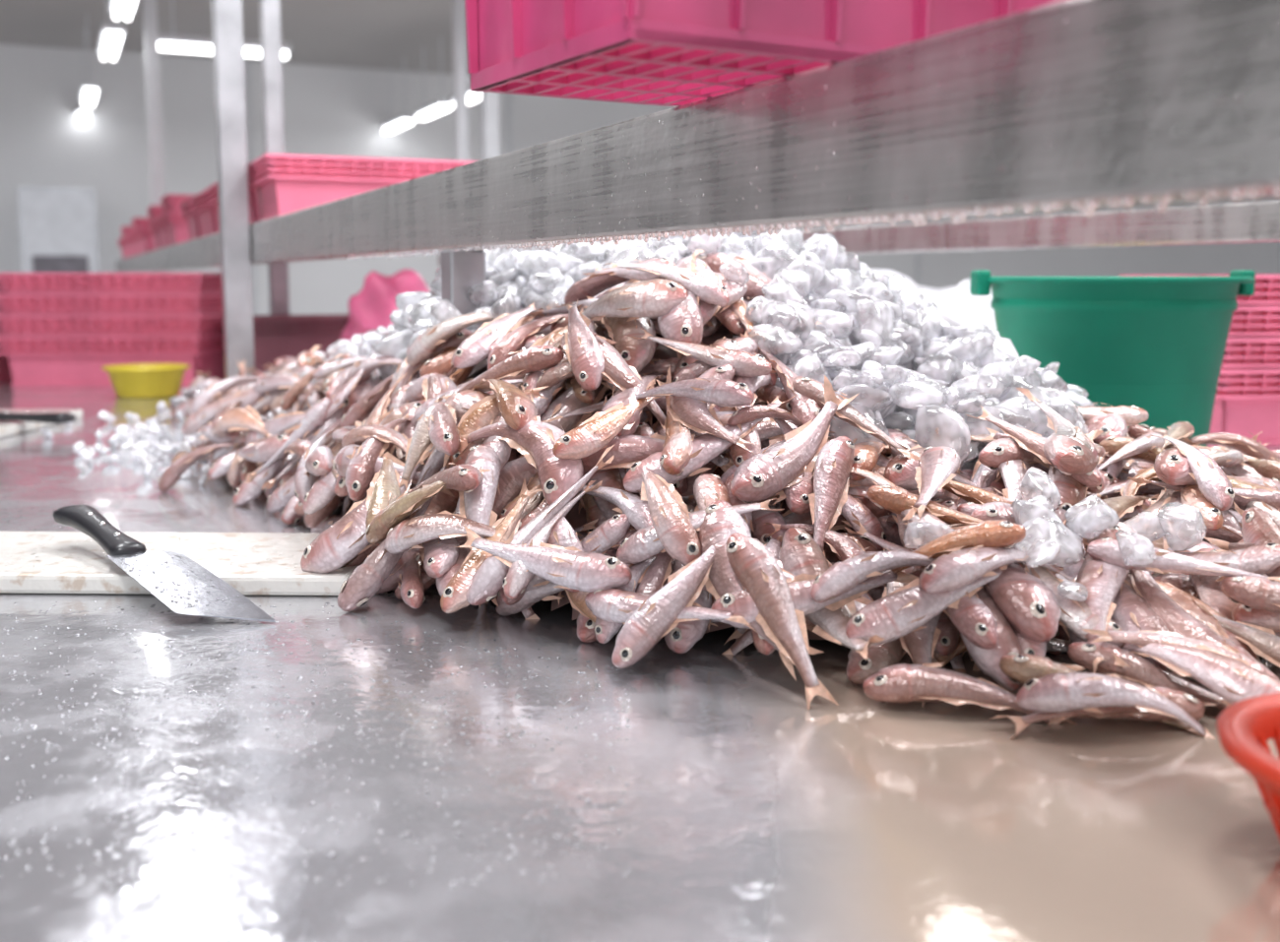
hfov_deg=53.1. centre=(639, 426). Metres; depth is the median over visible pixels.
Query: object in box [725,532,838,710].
fish
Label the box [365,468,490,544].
fish
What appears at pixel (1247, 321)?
plastic crate
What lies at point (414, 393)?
fish
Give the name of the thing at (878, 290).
ice chunk
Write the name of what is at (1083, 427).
ice chunk
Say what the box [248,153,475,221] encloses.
plastic crate
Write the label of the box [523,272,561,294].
ice chunk
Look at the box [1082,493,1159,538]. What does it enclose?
fish
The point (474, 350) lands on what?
fish
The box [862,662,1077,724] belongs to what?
fish
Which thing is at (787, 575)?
fish
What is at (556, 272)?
ice chunk
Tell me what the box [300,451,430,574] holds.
fish
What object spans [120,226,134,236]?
plastic crate
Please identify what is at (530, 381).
fish
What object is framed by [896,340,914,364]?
ice chunk
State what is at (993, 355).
ice chunk
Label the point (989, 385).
ice chunk
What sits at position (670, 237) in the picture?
ice chunk
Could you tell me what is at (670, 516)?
fish
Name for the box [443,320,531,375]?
fish
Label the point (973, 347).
ice chunk
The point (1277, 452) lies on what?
fish
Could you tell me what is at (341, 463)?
fish
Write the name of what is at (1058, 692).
fish
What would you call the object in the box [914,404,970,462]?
ice chunk
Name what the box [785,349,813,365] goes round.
ice chunk
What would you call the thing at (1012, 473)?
fish
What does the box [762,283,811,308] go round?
ice chunk
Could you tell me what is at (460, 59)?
steel post
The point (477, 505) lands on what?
fish
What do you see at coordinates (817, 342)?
ice chunk
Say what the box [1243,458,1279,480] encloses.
fish
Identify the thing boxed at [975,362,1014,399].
ice chunk
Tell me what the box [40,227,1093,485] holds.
crushed ice
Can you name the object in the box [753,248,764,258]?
ice chunk
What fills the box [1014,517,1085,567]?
ice chunk
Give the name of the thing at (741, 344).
fish
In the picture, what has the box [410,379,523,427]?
fish
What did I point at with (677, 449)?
fish
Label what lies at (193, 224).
plastic crate
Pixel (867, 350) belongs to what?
ice chunk
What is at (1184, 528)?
ice chunk
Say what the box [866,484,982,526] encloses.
fish
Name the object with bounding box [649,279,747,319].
fish
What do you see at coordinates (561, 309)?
fish
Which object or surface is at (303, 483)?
fish
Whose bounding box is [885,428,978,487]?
fish
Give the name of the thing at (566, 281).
ice chunk
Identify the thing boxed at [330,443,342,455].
fish
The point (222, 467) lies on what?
fish
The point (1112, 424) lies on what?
fish
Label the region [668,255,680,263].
ice chunk
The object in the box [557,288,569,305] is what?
ice chunk
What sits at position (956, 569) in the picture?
fish
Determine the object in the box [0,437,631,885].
water droplets
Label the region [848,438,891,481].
fish
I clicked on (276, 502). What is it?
fish
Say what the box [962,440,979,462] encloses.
ice chunk
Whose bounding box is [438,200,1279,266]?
steel beam
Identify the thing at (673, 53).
plastic crate
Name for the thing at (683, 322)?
fish
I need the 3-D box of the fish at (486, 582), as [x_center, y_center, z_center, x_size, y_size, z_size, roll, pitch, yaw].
[-0.086,0.088,1.173,0.153,0.141,0.040,-3,7,-27]
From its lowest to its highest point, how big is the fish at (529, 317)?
0.048 m
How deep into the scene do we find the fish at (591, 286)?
1.52 m
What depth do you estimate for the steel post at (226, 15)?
3.18 m
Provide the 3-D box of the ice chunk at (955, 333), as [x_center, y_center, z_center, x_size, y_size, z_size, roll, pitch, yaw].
[0.400,-0.106,1.584,0.058,0.039,0.053,3,7,23]
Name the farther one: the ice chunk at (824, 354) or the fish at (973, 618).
the ice chunk at (824, 354)
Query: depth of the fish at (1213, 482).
1.23 m
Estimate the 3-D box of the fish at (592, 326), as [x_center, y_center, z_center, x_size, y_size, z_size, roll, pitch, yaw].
[-0.056,-0.089,1.392,0.026,0.062,0.098,-1,7,-12]
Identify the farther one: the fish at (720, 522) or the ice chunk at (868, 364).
the ice chunk at (868, 364)
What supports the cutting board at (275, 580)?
on the steel table
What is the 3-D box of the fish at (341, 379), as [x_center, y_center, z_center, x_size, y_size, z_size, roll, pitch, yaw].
[-0.427,-0.067,1.846,0.028,0.049,0.133,0,7,1]
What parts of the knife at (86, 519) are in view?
handle, blade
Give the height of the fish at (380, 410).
0.085 m
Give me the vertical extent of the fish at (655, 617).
0.105 m
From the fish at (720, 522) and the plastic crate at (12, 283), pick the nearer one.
the fish at (720, 522)
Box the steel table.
[0,379,1279,941]
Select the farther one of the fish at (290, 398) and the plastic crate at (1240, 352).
the plastic crate at (1240, 352)
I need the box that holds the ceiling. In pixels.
[0,0,470,75]
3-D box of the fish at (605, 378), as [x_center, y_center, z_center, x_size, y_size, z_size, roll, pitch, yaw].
[-0.042,-0.041,1.364,0.143,0.080,0.037,4,8,33]
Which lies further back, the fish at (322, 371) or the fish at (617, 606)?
the fish at (322, 371)
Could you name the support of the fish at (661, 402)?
on the heap
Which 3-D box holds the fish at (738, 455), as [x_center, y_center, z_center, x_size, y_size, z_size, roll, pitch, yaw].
[0.085,0.013,1.232,0.031,0.050,0.118,-3,7,-21]
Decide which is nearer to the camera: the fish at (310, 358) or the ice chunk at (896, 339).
the ice chunk at (896, 339)
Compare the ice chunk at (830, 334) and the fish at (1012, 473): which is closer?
the fish at (1012, 473)
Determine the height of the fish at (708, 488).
0.125 m
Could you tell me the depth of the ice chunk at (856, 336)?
1.45 m
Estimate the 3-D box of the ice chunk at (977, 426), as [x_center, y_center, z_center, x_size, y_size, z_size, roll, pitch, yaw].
[0.360,0.002,1.367,0.067,0.048,0.041,1,7,8]
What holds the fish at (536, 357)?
on the heap
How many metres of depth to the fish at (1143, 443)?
1.37 m
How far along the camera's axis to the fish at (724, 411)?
1.27 m
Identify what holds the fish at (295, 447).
on the heap
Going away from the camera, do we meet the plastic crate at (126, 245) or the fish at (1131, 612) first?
the fish at (1131, 612)
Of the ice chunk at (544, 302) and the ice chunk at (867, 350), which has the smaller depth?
the ice chunk at (867, 350)
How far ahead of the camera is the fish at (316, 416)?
1.76 m
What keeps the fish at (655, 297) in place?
on the heap
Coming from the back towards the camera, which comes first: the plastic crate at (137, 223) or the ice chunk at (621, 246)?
the plastic crate at (137, 223)
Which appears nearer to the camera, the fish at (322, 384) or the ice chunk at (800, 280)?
the ice chunk at (800, 280)
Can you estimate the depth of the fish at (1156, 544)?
1.15 m
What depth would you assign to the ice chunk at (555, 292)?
1.61 m
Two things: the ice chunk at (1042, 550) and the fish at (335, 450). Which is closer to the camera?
the ice chunk at (1042, 550)
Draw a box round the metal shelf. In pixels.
[115,0,1279,272]
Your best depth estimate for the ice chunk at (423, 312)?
1.68 m
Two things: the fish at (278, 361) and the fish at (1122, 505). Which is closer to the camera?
the fish at (1122, 505)
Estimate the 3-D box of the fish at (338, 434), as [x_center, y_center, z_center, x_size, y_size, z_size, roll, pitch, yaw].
[-0.354,0.013,1.546,0.026,0.022,0.123,-3,7,-21]
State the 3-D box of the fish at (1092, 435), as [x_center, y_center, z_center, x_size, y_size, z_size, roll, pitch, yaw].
[0.460,0.048,1.360,0.044,0.084,0.190,3,7,24]
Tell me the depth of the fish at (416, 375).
1.63 m
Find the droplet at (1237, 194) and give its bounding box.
[323,19,1279,258]
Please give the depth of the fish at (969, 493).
1.22 m
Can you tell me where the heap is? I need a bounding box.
[168,262,1242,691]
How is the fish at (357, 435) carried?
on the heap
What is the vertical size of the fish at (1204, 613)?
0.072 m
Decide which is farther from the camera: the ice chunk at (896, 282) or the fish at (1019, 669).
the ice chunk at (896, 282)
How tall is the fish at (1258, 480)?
0.055 m
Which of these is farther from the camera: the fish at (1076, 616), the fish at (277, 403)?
the fish at (277, 403)
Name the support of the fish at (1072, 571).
on the heap
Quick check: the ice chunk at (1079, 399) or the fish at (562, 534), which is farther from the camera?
the ice chunk at (1079, 399)
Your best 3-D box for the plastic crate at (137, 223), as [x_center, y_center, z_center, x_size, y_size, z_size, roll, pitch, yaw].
[-2.786,-1.196,7.865,0.606,0.150,0.406,-3,7,-24]
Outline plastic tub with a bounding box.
[969,270,1255,447]
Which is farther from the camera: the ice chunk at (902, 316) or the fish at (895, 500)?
the ice chunk at (902, 316)
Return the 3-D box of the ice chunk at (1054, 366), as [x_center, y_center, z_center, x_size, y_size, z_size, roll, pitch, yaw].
[0.510,-0.067,1.604,0.026,0.029,0.045,6,9,42]
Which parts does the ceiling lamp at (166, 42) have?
hanging rod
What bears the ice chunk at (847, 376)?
on the ice chunk at (874, 399)
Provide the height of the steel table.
0.850 m
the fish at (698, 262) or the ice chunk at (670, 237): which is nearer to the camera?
the fish at (698, 262)
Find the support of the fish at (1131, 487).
on the heap
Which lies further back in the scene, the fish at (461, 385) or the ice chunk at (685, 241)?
the ice chunk at (685, 241)
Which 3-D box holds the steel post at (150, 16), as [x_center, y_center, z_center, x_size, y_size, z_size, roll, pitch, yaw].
[-3.158,-1.454,8.388,0.080,3.300,0.080,-3,7,-24]
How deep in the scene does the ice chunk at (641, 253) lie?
1.53 m
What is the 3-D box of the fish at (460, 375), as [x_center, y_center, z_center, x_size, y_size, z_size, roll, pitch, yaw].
[-0.226,-0.055,1.524,0.130,0.140,0.066,0,7,0]
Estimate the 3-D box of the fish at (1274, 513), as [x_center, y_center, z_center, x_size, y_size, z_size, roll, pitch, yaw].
[0.602,0.090,1.279,0.035,0.047,0.126,-4,8,-30]
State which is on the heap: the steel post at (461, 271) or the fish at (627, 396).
the fish at (627, 396)
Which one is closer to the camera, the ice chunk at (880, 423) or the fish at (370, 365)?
the ice chunk at (880, 423)
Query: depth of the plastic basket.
0.71 m
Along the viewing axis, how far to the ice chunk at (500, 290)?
1.64 m
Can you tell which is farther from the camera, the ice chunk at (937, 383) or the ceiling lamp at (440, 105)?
the ceiling lamp at (440, 105)
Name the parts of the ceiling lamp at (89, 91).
hanging rod, hanging rod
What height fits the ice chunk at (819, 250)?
0.032 m
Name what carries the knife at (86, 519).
on the cutting board at (275, 580)
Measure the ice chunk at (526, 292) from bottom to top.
0.045 m
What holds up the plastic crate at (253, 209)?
on the metal shelf
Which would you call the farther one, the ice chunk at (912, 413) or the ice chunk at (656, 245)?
the ice chunk at (656, 245)
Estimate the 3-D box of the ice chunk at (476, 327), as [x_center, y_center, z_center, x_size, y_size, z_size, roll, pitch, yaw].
[-0.209,-0.119,1.647,0.068,0.048,0.044,4,8,32]
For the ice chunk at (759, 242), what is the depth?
1.62 m
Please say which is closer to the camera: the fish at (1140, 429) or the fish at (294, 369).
the fish at (1140, 429)
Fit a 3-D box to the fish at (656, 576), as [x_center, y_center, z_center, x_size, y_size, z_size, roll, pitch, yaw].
[0.021,0.125,1.117,0.043,0.112,0.125,4,8,32]
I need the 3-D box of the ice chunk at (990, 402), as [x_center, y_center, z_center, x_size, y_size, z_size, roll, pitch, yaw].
[0.391,-0.016,1.451,0.033,0.035,0.033,2,7,17]
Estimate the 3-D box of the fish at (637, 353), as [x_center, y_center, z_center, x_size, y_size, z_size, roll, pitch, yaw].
[-0.029,-0.099,1.436,0.055,0.075,0.179,-3,7,-25]
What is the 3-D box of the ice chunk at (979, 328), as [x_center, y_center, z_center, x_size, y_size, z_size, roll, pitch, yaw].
[0.436,-0.117,1.654,0.062,0.032,0.030,2,7,20]
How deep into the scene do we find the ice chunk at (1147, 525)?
1.12 m
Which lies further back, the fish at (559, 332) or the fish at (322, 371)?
the fish at (322, 371)
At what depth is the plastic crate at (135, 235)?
7.72 m
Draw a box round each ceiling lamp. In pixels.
[74,46,91,120]
[78,13,100,107]
[96,0,126,61]
[108,0,137,20]
[157,0,291,59]
[380,57,415,132]
[413,36,452,120]
[448,86,480,107]
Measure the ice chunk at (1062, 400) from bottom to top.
0.042 m
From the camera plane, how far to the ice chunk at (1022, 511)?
1.08 m
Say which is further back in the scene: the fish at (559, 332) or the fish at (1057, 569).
the fish at (559, 332)
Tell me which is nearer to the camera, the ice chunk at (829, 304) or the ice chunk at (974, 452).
the ice chunk at (974, 452)
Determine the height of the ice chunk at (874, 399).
0.035 m
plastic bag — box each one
[339,268,429,340]
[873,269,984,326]
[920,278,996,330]
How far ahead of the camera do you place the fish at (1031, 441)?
1.26 m
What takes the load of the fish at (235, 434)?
on the heap
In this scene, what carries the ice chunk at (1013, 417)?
on the fish at (979, 437)
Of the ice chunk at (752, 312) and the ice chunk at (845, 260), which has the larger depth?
the ice chunk at (845, 260)
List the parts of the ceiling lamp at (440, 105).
hanging rod, hanging rod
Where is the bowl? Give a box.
[101,363,190,397]
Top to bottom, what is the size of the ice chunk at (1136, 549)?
0.026 m
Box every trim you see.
[244,60,257,315]
[506,93,511,153]
[915,252,920,286]
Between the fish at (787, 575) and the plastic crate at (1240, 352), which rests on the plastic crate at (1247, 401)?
the plastic crate at (1240, 352)
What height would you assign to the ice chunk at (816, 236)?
0.061 m
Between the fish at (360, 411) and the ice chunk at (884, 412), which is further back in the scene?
the fish at (360, 411)
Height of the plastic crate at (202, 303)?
0.150 m
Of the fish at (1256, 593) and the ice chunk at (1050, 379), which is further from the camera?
the ice chunk at (1050, 379)
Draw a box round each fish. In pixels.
[157,443,245,492]
[170,378,220,414]
[171,447,209,464]
[182,393,248,436]
[189,376,260,417]
[195,369,212,379]
[196,422,234,444]
[196,435,205,466]
[208,445,243,479]
[210,404,282,438]
[230,429,250,441]
[232,453,289,506]
[237,434,289,465]
[243,397,332,483]
[244,411,306,445]
[248,345,320,389]
[253,374,312,394]
[266,474,295,512]
[269,387,308,415]
[273,356,297,367]
[278,363,314,375]
[280,353,345,410]
[281,495,304,524]
[282,438,312,465]
[283,394,305,413]
[294,426,355,504]
[296,349,324,367]
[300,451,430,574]
[301,398,309,411]
[302,421,361,514]
[303,369,342,393]
[304,445,333,480]
[313,356,367,379]
[323,361,358,397]
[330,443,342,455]
[332,427,350,443]
[332,444,456,498]
[337,453,451,611]
[339,352,351,359]
[340,374,393,427]
[341,359,382,414]
[341,420,425,465]
[345,413,411,501]
[345,543,377,567]
[347,356,402,384]
[362,373,407,425]
[365,453,401,546]
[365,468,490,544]
[378,401,415,426]
[384,511,496,554]
[388,357,406,398]
[397,328,472,388]
[398,402,447,489]
[403,372,439,402]
[404,344,421,384]
[406,312,494,366]
[407,462,481,494]
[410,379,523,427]
[419,347,456,376]
[421,323,501,400]
[421,374,456,400]
[426,399,460,455]
[435,346,456,357]
[438,345,564,400]
[440,478,541,613]
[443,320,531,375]
[445,389,491,418]
[451,302,542,369]
[452,416,583,505]
[455,524,632,592]
[456,379,492,393]
[458,444,501,606]
[465,445,614,605]
[473,378,537,430]
[487,314,568,370]
[492,454,537,520]
[502,480,602,599]
[503,307,582,380]
[510,309,544,332]
[522,332,556,389]
[528,484,652,530]
[529,296,598,316]
[529,313,558,334]
[542,395,666,422]
[543,504,583,592]
[552,381,660,460]
[560,331,666,429]
[560,350,651,427]
[563,299,604,390]
[564,270,629,303]
[578,312,656,374]
[579,513,631,554]
[581,278,688,321]
[581,433,729,476]
[582,257,676,283]
[584,588,750,625]
[585,316,596,333]
[601,262,729,307]
[601,374,673,436]
[611,545,715,668]
[616,498,783,564]
[622,394,796,492]
[629,327,771,377]
[633,505,697,595]
[635,378,754,407]
[640,470,701,566]
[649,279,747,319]
[655,366,695,476]
[655,406,775,448]
[657,249,704,344]
[667,395,754,453]
[672,360,776,382]
[675,255,709,276]
[689,363,735,471]
[693,473,731,630]
[696,253,771,284]
[698,500,824,680]
[701,568,794,591]
[710,570,919,629]
[713,271,765,299]
[717,413,761,467]
[720,280,753,337]
[721,419,833,453]
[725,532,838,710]
[727,400,803,427]
[730,375,858,504]
[731,321,823,353]
[732,373,770,410]
[740,333,822,424]
[742,297,751,305]
[764,522,865,562]
[764,535,782,559]
[772,489,887,551]
[774,558,872,632]
[778,527,885,659]
[792,376,919,460]
[808,436,855,556]
[810,547,936,603]
[845,548,906,685]
[845,564,1008,644]
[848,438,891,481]
[849,494,946,524]
[850,466,916,550]
[855,519,1025,599]
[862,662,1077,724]
[865,551,972,660]
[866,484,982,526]
[876,453,943,499]
[883,444,961,491]
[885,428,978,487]
[899,566,943,707]
[901,446,960,520]
[918,544,1069,593]
[921,566,998,649]
[931,566,1024,667]
[942,480,1012,504]
[957,502,1088,545]
[964,405,1101,487]
[970,434,996,444]
[970,474,1005,496]
[970,501,1066,524]
[971,458,1048,488]
[978,437,1039,469]
[982,563,1061,641]
[989,686,1205,739]
[996,459,1034,501]
[999,653,1214,738]
[1015,387,1104,475]
[1016,672,1209,737]
[1024,565,1124,647]
[1048,564,1063,575]
[1054,565,1093,673]
[1063,556,1085,577]
[1067,641,1229,709]
[1071,554,1129,673]
[1077,402,1148,426]
[1081,629,1279,679]
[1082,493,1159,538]
[1083,521,1137,556]
[1084,410,1127,444]
[1085,402,1136,427]
[1085,429,1103,497]
[1087,537,1279,582]
[1088,437,1108,457]
[1096,455,1136,470]
[1097,432,1164,470]
[1098,436,1163,464]
[1099,470,1120,498]
[1103,464,1155,495]
[1110,579,1184,677]
[1120,464,1160,510]
[1120,640,1279,705]
[1125,574,1265,666]
[1127,424,1174,447]
[1128,476,1279,511]
[1129,537,1168,575]
[1130,569,1258,661]
[1132,480,1181,517]
[1149,434,1234,511]
[1150,426,1198,446]
[1153,446,1219,485]
[1161,421,1194,448]
[1162,537,1220,552]
[1163,445,1265,477]
[1163,542,1279,581]
[1174,484,1223,530]
[1188,432,1279,460]
[1189,547,1237,620]
[1193,599,1279,667]
[1203,520,1242,543]
[1203,536,1255,550]
[1207,448,1243,468]
[1219,576,1279,613]
[1224,431,1269,448]
[1225,474,1279,492]
[1229,475,1279,490]
[1231,603,1279,633]
[1233,502,1244,516]
[1241,507,1279,576]
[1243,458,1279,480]
[1245,500,1279,526]
[1273,449,1279,459]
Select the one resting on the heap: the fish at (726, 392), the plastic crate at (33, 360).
the fish at (726, 392)
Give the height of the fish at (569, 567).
0.042 m
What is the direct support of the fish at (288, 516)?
on the heap
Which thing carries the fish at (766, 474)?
on the heap
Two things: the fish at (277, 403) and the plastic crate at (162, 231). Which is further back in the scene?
the plastic crate at (162, 231)
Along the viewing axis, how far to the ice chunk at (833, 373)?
1.38 m
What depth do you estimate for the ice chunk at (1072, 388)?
1.70 m
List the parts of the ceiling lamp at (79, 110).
hanging rod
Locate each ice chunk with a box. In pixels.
[408,306,435,325]
[408,327,430,346]
[409,295,441,319]
[410,318,440,332]
[430,299,462,321]
[465,306,491,330]
[467,280,498,306]
[470,323,479,332]
[472,306,493,327]
[490,288,518,319]
[495,278,525,290]
[497,285,522,310]
[512,250,560,278]
[515,286,541,306]
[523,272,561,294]
[523,296,561,318]
[540,287,566,298]
[547,267,565,277]
[555,274,575,289]
[556,249,573,267]
[557,242,579,254]
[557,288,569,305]
[559,256,583,273]
[565,260,600,281]
[573,241,605,261]
[588,247,611,262]
[594,259,608,273]
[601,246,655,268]
[605,241,636,260]
[626,237,651,248]
[647,239,687,257]
[649,237,658,243]
[654,245,689,258]
[660,236,675,240]
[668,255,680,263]
[681,236,693,245]
[685,243,731,255]
[687,233,725,256]
[718,261,749,284]
[724,233,745,248]
[725,231,756,238]
[726,244,755,258]
[740,237,754,254]
[744,296,767,325]
[745,257,791,279]
[748,323,802,356]
[752,231,786,255]
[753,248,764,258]
[759,244,785,257]
[761,299,798,330]
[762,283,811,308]
[768,259,825,292]
[773,267,811,299]
[774,363,794,389]
[776,243,802,264]
[784,300,816,339]
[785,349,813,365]
[791,353,831,383]
[793,242,811,255]
[799,250,828,270]
[800,329,844,354]
[804,232,844,252]
[805,245,827,259]
[805,293,822,303]
[809,237,838,270]
[809,269,839,297]
[809,299,846,313]
[812,307,855,339]
[817,346,860,370]
[821,329,834,338]
[822,289,901,327]
[823,351,861,367]
[827,369,841,381]
[828,402,885,444]
[831,268,864,289]
[832,368,858,390]
[833,252,861,271]
[835,384,894,410]
[848,325,882,347]
[848,341,876,370]
[849,281,895,303]
[849,313,858,326]
[855,299,895,346]
[855,369,884,388]
[859,267,874,276]
[860,360,888,386]
[861,274,878,284]
[869,344,904,366]
[874,409,890,437]
[875,273,890,288]
[876,365,907,387]
[876,385,900,419]
[885,364,930,379]
[888,273,908,302]
[888,380,944,409]
[891,331,901,345]
[895,302,903,320]
[895,320,923,348]
[895,407,916,429]
[896,287,923,307]
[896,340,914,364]
[902,307,915,322]
[902,520,955,548]
[905,301,932,311]
[906,373,925,382]
[909,344,923,360]
[910,307,941,349]
[912,352,936,371]
[912,357,928,371]
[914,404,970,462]
[915,351,963,384]
[923,298,938,311]
[923,337,954,353]
[925,378,946,390]
[928,377,950,386]
[936,332,995,362]
[941,320,953,326]
[941,325,978,339]
[941,334,952,339]
[942,385,959,408]
[950,368,973,385]
[950,373,1004,399]
[955,394,985,414]
[959,405,1008,448]
[960,323,1000,336]
[960,359,980,374]
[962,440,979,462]
[966,447,984,462]
[973,358,980,368]
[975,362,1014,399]
[980,346,1004,368]
[983,396,999,406]
[991,335,1019,362]
[991,395,1031,419]
[996,407,1037,431]
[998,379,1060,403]
[1001,353,1011,362]
[1005,362,1042,386]
[1008,355,1041,378]
[1009,499,1063,525]
[1011,376,1026,385]
[1011,495,1053,516]
[1014,423,1030,431]
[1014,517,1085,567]
[1019,466,1061,511]
[1022,537,1061,568]
[1027,402,1079,436]
[1037,386,1068,398]
[1039,361,1059,374]
[1040,370,1069,391]
[1054,396,1083,418]
[1056,580,1087,601]
[1064,494,1107,522]
[1065,504,1119,539]
[1066,390,1094,406]
[1068,384,1088,398]
[1074,420,1088,434]
[1077,413,1085,423]
[1114,529,1156,567]
[1123,512,1164,542]
[1157,502,1206,552]
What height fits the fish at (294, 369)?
0.077 m
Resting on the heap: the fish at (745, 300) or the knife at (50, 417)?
the fish at (745, 300)
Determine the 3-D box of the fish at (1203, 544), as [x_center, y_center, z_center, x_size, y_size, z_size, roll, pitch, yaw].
[0.469,0.117,1.205,0.168,0.033,0.043,1,7,9]
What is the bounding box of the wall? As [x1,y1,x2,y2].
[0,43,1279,315]
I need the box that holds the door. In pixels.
[16,186,100,272]
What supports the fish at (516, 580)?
on the heap
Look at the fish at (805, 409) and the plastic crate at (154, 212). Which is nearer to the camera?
the fish at (805, 409)
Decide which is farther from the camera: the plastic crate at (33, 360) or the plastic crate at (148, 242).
the plastic crate at (148, 242)
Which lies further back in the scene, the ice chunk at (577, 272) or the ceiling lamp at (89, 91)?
the ceiling lamp at (89, 91)
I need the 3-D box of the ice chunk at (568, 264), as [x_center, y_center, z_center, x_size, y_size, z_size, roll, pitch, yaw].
[-0.093,-0.204,1.676,0.052,0.035,0.028,6,9,44]
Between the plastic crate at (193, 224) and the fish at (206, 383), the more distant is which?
the plastic crate at (193, 224)
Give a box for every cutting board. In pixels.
[0,409,82,438]
[0,531,357,595]
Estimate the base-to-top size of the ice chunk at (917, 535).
0.023 m
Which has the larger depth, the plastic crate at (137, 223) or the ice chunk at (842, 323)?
the plastic crate at (137, 223)
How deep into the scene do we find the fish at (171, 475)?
1.92 m
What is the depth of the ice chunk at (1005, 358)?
1.57 m
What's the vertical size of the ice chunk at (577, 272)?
0.035 m
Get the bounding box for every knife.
[0,411,75,423]
[52,505,275,622]
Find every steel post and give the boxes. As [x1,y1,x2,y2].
[142,0,168,272]
[210,0,255,379]
[258,0,289,315]
[441,249,487,380]
[451,0,468,161]
[480,91,499,160]
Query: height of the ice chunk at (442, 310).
0.034 m
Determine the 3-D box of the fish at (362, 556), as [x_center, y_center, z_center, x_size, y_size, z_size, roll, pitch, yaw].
[-0.262,0.125,1.385,0.145,0.046,0.041,-5,8,-37]
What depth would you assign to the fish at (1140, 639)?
0.97 m
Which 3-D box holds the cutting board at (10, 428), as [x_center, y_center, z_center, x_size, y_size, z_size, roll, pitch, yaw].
[-1.780,-0.006,2.737,1.000,0.022,0.420,0,7,1]
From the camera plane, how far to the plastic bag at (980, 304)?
3.76 m
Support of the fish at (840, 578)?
on the heap
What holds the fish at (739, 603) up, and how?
on the heap
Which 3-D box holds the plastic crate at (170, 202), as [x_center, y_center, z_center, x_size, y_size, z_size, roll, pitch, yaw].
[-1.826,-0.954,5.779,0.606,0.150,0.406,-3,7,-24]
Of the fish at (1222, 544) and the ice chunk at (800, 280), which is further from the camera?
the ice chunk at (800, 280)
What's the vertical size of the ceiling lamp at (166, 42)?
0.647 m
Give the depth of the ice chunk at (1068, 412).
1.42 m
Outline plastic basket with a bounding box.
[1216,692,1279,838]
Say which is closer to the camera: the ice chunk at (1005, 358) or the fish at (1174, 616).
the fish at (1174, 616)
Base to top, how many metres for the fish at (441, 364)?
0.082 m
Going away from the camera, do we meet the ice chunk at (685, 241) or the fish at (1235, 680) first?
the fish at (1235, 680)
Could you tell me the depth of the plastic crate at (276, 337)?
3.91 m
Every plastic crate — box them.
[0,272,222,294]
[0,280,7,293]
[0,293,222,315]
[0,313,224,365]
[0,332,225,385]
[0,333,12,383]
[117,238,127,258]
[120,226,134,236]
[121,237,129,257]
[123,234,133,256]
[128,232,137,255]
[130,217,151,229]
[130,229,143,255]
[136,226,155,253]
[146,204,165,219]
[147,219,161,250]
[152,215,170,248]
[159,193,193,211]
[161,210,190,246]
[179,198,200,240]
[190,190,217,237]
[204,182,219,233]
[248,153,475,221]
[248,177,259,223]
[253,314,348,373]
[464,0,1063,107]
[1119,274,1279,306]
[1209,368,1279,447]
[1220,337,1279,369]
[1227,306,1279,337]
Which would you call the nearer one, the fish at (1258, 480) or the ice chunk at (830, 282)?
the fish at (1258, 480)
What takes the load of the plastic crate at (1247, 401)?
on the steel table
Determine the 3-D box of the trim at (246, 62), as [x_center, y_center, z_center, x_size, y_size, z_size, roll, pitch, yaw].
[-3.859,-1.959,12.749,0.050,3.300,0.030,-3,7,-24]
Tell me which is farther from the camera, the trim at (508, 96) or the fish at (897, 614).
the trim at (508, 96)
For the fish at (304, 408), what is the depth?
2.00 m
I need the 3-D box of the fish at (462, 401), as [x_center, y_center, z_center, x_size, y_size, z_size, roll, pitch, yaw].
[-0.151,0.003,1.355,0.137,0.081,0.054,2,7,19]
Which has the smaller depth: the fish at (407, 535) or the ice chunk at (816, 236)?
the fish at (407, 535)
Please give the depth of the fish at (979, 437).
1.33 m
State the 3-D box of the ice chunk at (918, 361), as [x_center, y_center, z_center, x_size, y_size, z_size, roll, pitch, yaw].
[0.336,-0.069,1.515,0.024,0.027,0.041,2,7,14]
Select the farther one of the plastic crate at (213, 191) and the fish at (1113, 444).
the plastic crate at (213, 191)
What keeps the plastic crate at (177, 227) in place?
on the metal shelf
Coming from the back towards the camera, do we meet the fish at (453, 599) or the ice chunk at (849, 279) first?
the ice chunk at (849, 279)
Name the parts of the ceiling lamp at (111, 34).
hanging rod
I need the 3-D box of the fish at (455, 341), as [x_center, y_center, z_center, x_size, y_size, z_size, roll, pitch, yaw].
[-0.266,-0.069,1.629,0.108,0.116,0.052,-2,7,-15]
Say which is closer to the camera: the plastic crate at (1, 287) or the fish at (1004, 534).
the fish at (1004, 534)
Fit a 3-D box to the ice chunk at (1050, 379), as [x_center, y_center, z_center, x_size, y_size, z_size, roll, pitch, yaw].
[0.506,-0.042,1.601,0.056,0.061,0.087,3,7,26]
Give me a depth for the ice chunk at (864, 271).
1.69 m
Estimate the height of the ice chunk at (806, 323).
0.044 m
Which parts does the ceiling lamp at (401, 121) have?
hanging rod, hanging rod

